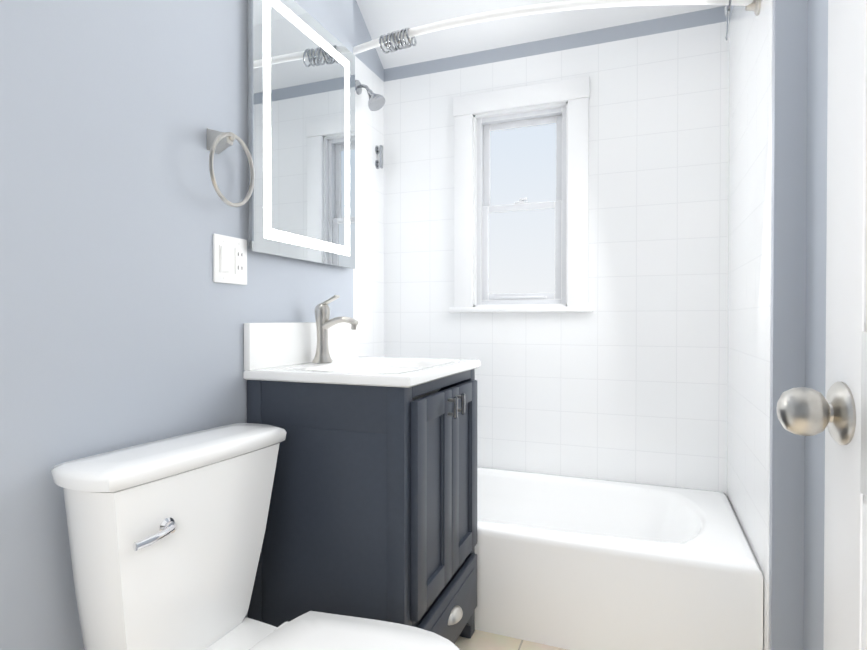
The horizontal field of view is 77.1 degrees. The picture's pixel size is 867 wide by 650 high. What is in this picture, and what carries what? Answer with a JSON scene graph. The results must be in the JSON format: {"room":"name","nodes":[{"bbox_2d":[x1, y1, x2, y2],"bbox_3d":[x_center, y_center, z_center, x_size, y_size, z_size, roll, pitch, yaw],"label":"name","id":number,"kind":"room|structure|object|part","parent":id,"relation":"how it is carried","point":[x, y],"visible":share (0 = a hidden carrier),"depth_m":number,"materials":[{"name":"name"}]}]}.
{"room":"bathroom","nodes":[
{"label":"bathroom","id":0,"kind":"room"},
{"bbox_2d":[0,0,352,649],"bbox_3d":[-0.962,-0.263,0.709,0.366,2.550,2.782,0,1,21],"label":"wall","id":1,"kind":"structure","parent":0,"point":[124,317],"depth_m":1.06,"materials":[{"name":"grey paint"}]},
{"bbox_2d":[213,233,246,284],"bbox_3d":[-0.504,-0.162,1.361,0.014,0.118,0.116,0,1,21],"label":"outlet","id":2,"kind":"object","parent":1,"relation":"attached to","point":[229,260],"visible":1,"depth_m":1.35,"materials":[{"name":"white plastic"}]},
{"bbox_2d":[207,128,254,206],"bbox_3d":[-0.496,-0.376,1.309,0.065,0.184,0.172,0,1,21],"label":"towel ring","id":3,"kind":"object","parent":1,"relation":"attached to","point":[218,142],"visible":1,"depth_m":1.29,"materials":[{"name":"silver metal"}]},
{"bbox_2d":[247,0,354,268],"bbox_3d":[-0.380,-0.563,1.652,0.027,0.740,0.528,0,1,21],"label":"led mirror","id":4,"kind":"object","parent":1,"relation":"attached to","point":[301,112],"visible":0.98,"depth_m":1.59,"materials":[{"name":"white mirror"}]},
{"bbox_2d":[353,0,383,356],"bbox_3d":[-0.415,-0.281,2.449,0.120,2.550,0.858,0,1,21],"label":"wall","id":5,"kind":"structure","parent":0,"point":[368,293],"depth_m":2.56,"materials":[{"name":"tile"}]},
{"bbox_2d":[355,80,384,110],"bbox_3d":[-0.282,-1.030,2.423,0.142,0.151,0.090,0,1,21],"label":"shower head","id":6,"kind":"object","parent":5,"relation":"attached to","point":[376,102],"visible":0.96,"depth_m":2.41},
{"bbox_2d":[375,145,382,168],"bbox_3d":[-0.260,-0.813,2.635,0.030,0.114,0.044,0,1,21],"label":"bracket","id":7,"kind":"object","parent":5,"relation":"attached to","point":[379,152],"visible":1,"depth_m":2.62,"materials":[{"name":"silver metal"}]},
{"bbox_2d":[353,0,760,54],"bbox_3d":[0.213,-0.937,1.795,1.521,0.198,0.211,0,1,21],"label":"curtain rod","id":8,"kind":"object","parent":5,"relation":"attached to","point":[388,39],"visible":0.92,"depth_m":1.67,"materials":[{"name":"white metal"}]},
{"bbox_2d":[455,630,567,649],"bbox_3d":[0.426,1.042,0.641,3.011,0.060,3.640,0,1,21],"label":"floor","id":9,"kind":"structure","parent":0,"point":[480,640],"depth_m":1.71,"materials":[{"name":"tile"}]},
{"bbox_2d":[51,423,459,649],"bbox_3d":[-0.259,0.622,0.985,0.695,0.773,0.460,0,1,25],"label":"toilet","id":10,"kind":"object","parent":9,"relation":"on","point":[166,536],"visible":1,"depth_m":1.00,"materials":[{"name":"white ceramic"}]},
{"bbox_2d":[243,322,480,643],"bbox_3d":[-0.156,0.498,1.588,0.500,1.010,0.570,0,1,21],"label":"bathroom vanity","id":11,"kind":"object","parent":9,"relation":"on","point":[372,512],"depth_m":1.36,"materials":[{"name":"grey wood"}]},
{"bbox_2d":[312,295,357,362],"bbox_3d":[-0.293,0.012,1.623,0.148,0.201,0.060,0,1,21],"label":"faucet","id":12,"kind":"object","parent":11,"relation":"on","point":[324,323],"visible":1,"depth_m":1.62,"materials":[{"name":"silver metal"}]},
{"bbox_3d":[-0.169,0.111,1.589,0.470,0.236,0.570,0,1,21],"label":"bathroom vanity top","id":13,"kind":"part","parent":11,"relation":"part of","materials":[{"name":"white stone"}]},
{"bbox_2d":[475,467,762,649],"bbox_3d":[0.328,0.829,2.107,1.517,0.336,0.734,0,1,21],"label":"bathtub","id":14,"kind":"object","parent":9,"relation":"on","point":[572,563],"visible":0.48,"depth_m":1.70,"materials":[{"name":"white ceramic"}]},
{"bbox_2d":[356,0,724,68],"bbox_3d":[0.426,-1.353,0.617,3.011,0.370,3.640,0,1,21],"label":"ceiling","id":15,"kind":"structure","parent":0,"point":[382,17],"depth_m":2.42,"materials":[{"name":"white paint"}]},
{"bbox_2d":[384,5,728,495],"bbox_3d":[0.484,-0.282,2.495,1.521,2.550,0.120,0,1,21],"label":"wall","id":16,"kind":"structure","parent":0,"point":[625,380],"depth_m":2.32,"materials":[{"name":"tile"}]},
{"bbox_2d":[449,76,592,312],"bbox_3d":[0.399,-0.562,2.493,0.650,1.009,0.140,0,1,21],"label":"window","id":17,"kind":"structure","parent":16,"relation":"in","point":[521,199],"depth_m":2.50,"materials":[{"name":"white wood"}]},
{"bbox_2d":[727,0,827,649],"bbox_3d":[0.641,-0.262,0.544,0.190,2.550,3.640,0,1,21],"label":"wall","id":18,"kind":"structure","parent":0,"point":[778,97],"depth_m":1.39,"materials":[{"name":"tile"}]},
{"bbox_2d":[776,0,866,649],"bbox_3d":[0.444,-0.004,0.417,0.185,2.030,0.772,0,1,21],"label":"door","id":19,"kind":"structure","parent":18,"relation":"in","point":[837,413],"depth_m":0.71,"materials":[{"name":"white wood"}]},
{"bbox_3d":[0.561,0.117,0.720,0.185,0.084,0.087,0,1,21],"label":"knob","id":20,"kind":"part","parent":19,"relation":"part of","materials":[{"name":"silver metal"}]}
]}

